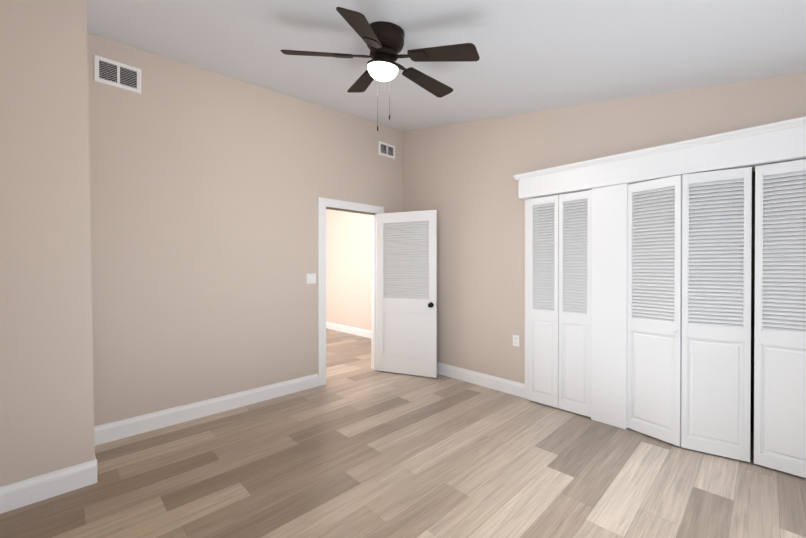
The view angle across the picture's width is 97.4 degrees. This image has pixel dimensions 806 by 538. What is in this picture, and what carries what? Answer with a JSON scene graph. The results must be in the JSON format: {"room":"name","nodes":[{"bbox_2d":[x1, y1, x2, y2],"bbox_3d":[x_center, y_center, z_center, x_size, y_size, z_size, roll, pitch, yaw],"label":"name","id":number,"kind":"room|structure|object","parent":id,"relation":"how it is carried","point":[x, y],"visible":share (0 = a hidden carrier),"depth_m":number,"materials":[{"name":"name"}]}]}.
{"room":"empty bedroom","nodes":[
{"label":"empty bedroom","id":0,"kind":"room"},
{"bbox_2d":[0,0,94,486],"bbox_3d":[-2.356,-0.382,2.249,0.559,3.450,0.620,0,0,-44],"label":"wall","id":1,"kind":"structure","parent":0,"point":[46,388],"depth_m":2.07,"materials":[{"name":"paint"}]},
{"bbox_2d":[0,457,95,513],"bbox_3d":[-2.088,1.273,2.076,0.390,0.142,0.016,0,0,-44],"label":"baseboard","id":2,"kind":"structure","parent":1,"relation":"attached to","point":[19,494],"depth_m":2.06,"materials":[{"name":"white wood"}]},
{"bbox_2d":[88,426,99,484],"bbox_3d":[-2.139,1.271,2.438,0.017,0.142,0.606,0,0,-44],"label":"baseboard","id":3,"kind":"structure","parent":1,"relation":"attached to","point":[92,466],"depth_m":2.22,"materials":[{"name":"white wood"}]},
{"bbox_2d":[87,33,402,425],"bbox_3d":[-1.387,-0.390,3.710,3.985,3.450,0.120,0,0,-44],"label":"wall","id":4,"kind":"structure","parent":0,"point":[208,188],"depth_m":3.23,"materials":[{"name":"paint"}]},
{"bbox_2d":[94,55,140,93],"bbox_3d":[-2.236,-1.528,2.785,0.292,0.198,0.011,0,0,-44],"label":"air vent","id":5,"kind":"object","parent":4,"relation":"in","point":[116,74],"visible":1,"depth_m":2.78,"materials":[{"name":"white metal"}]},
{"bbox_2d":[96,374,318,443],"bbox_3d":[-1.669,1.266,3.349,1.962,0.142,0.016,0,0,-44],"label":"baseboard","id":6,"kind":"structure","parent":4,"relation":"attached to","point":[120,429],"depth_m":3.17,"materials":[{"name":"white wood"}]},
{"bbox_2d":[307,273,315,283],"bbox_3d":[-1.025,0.108,3.970,0.116,0.114,0.015,0,0,-44],"label":"light switch","id":7,"kind":"object","parent":4,"relation":"attached to","point":[311,278],"visible":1,"depth_m":3.97,"materials":[{"name":"white plastic"}]},
{"bbox_2d":[318,197,383,385],"bbox_3d":[-0.659,0.256,4.422,0.990,2.151,0.158,0,0,-44],"label":"door frame","id":8,"kind":"structure","parent":4,"relation":"attached to","point":[324,204],"depth_m":4.09,"materials":[{"name":"white wood"}]},
{"bbox_2d":[379,141,394,158],"bbox_3d":[-0.213,-1.597,4.755,0.292,0.178,0.011,0,0,-44],"label":"air vent","id":9,"kind":"object","parent":4,"relation":"in","point":[386,150],"visible":1,"depth_m":4.75,"materials":[{"name":"white metal"}]},
{"bbox_2d":[377,210,436,377],"bbox_3d":[0.050,0.301,4.476,0.387,2.036,0.771,0,0,-44],"label":"entry door","id":10,"kind":"structure","parent":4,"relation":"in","point":[406,292],"depth_m":4.44,"materials":[{"name":"white wood"}]},
{"bbox_2d":[326,209,370,330],"bbox_3d":[-0.936,-0.208,7.164,0.120,3.050,4.200,0,0,-44],"label":"wall","id":11,"kind":"structure","parent":0,"point":[348,263],"depth_m":7.26,"materials":[{"name":"paint"}]},
{"bbox_2d":[326,322,370,337],"bbox_3d":[-0.943,1.246,7.082,0.016,0.142,4.080,0,0,-44],"label":"baseboard","id":12,"kind":"structure","parent":11,"relation":"attached to","point":[351,330],"depth_m":7.21,"materials":[{"name":"white wood"}]},
{"bbox_2d":[0,328,805,537],"bbox_3d":[-0.954,1.374,3.848,4.785,0.080,8.940,0,0,-44],"label":"floor","id":13,"kind":"structure","parent":0,"point":[356,445],"depth_m":2.28,"materials":[{"name":"brown wood"}]},
{"bbox_2d":[86,0,805,130],"bbox_3d":[0.225,-1.555,2.048,3.985,1.214,4.740,0,0,-44],"label":"ceiling","id":14,"kind":"structure","parent":0,"point":[538,55],"depth_m":2.35,"materials":[{"name":"paint"}]},
{"bbox_2d":[281,7,479,130],"bbox_3d":[-0.095,-1.204,2.302,1.178,0.655,1.212,0,0,-44],"label":"ceiling fan","id":15,"kind":"object","parent":14,"relation":"hanging from","point":[383,41],"visible":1,"depth_m":2.18,"materials":[{"name":"black wood"}]},
{"bbox_2d":[403,72,805,383],"bbox_3d":[1.651,-0.388,3.360,0.120,3.450,4.620,0,0,-44],"label":"wall","id":16,"kind":"structure","parent":0,"point":[461,180],"depth_m":3.84,"materials":[{"name":"paint"}]},
{"bbox_2d":[437,362,524,397],"bbox_3d":[0.628,1.261,4.321,0.016,0.142,1.828,0,0,-44],"label":"baseboard","id":17,"kind":"structure","parent":16,"relation":"attached to","point":[492,382],"depth_m":4.02,"materials":[{"name":"white wood"}]},
{"bbox_2d":[513,335,518,346],"bbox_3d":[1.194,0.758,3.744,0.008,0.116,0.072,0,0,-44],"label":"electrical outlet plate","id":18,"kind":"object","parent":16,"relation":"attached to","point":[515,340],"visible":1,"depth_m":3.74,"materials":[{"name":"white plastic"}]},
{"bbox_2d":[529,195,558,407],"bbox_3d":[1.382,0.309,3.479,0.028,2.030,0.292,0,0,-44],"label":"closet door","id":19,"kind":"structure","parent":16,"relation":"in","point":[543,318],"depth_m":3.47,"materials":[{"name":"white wood"}]},
{"bbox_2d":[558,190,591,416],"bbox_3d":[1.588,0.310,3.268,0.028,2.030,0.292,0,0,-44],"label":"closet door","id":20,"kind":"structure","parent":16,"relation":"in","point":[574,381],"depth_m":3.26,"materials":[{"name":"white wood"}]},
{"bbox_2d":[525,167,754,428],"bbox_3d":[2.162,0.307,2.780,0.202,2.065,2.510,0,0,-44],"label":"trim","id":21,"kind":"structure","parent":16,"relation":"attached to","point":[609,220],"depth_m":3.05,"materials":[{"name":"white wood"}]},
{"bbox_2d":[627,175,681,446],"bbox_3d":[1.970,0.313,2.797,0.136,2.030,0.370,0,0,-44],"label":"closet door","id":22,"kind":"structure","parent":16,"relation":"in","point":[654,296],"depth_m":2.79,"materials":[{"name":"white wood"}]},
{"bbox_2d":[514,116,805,199],"bbox_3d":[2.094,-0.828,2.708,0.152,0.237,2.628,0,0,-44],"label":"trim","id":23,"kind":"structure","parent":16,"relation":"attached to","point":[778,142],"depth_m":2.66,"materials":[{"name":"white wood"}]},
{"bbox_2d":[681,167,751,461],"bbox_3d":[2.237,0.314,2.542,0.374,2.030,0.028,0,0,33],"label":"closet door","id":24,"kind":"structure","parent":16,"relation":"in","point":[716,352],"depth_m":2.53,"materials":[{"name":"white wood"}]},
{"bbox_2d":[754,159,805,477],"bbox_3d":[2.539,0.316,2.291,0.028,2.030,0.376,0,0,-44],"label":"closet door","id":25,"kind":"structure","parent":16,"relation":"in","point":[780,364],"depth_m":2.33,"materials":[{"name":"white wood"}]},
{"bbox_2d":[538,171,805,431],"bbox_3d":[2.432,0.161,3.042,0.550,2.355,2.590,0,0,-44],"label":"wall","id":26,"kind":"structure","parent":0,"point":[752,300],"depth_m":2.91,"materials":[{"name":"grey"}]}
]}

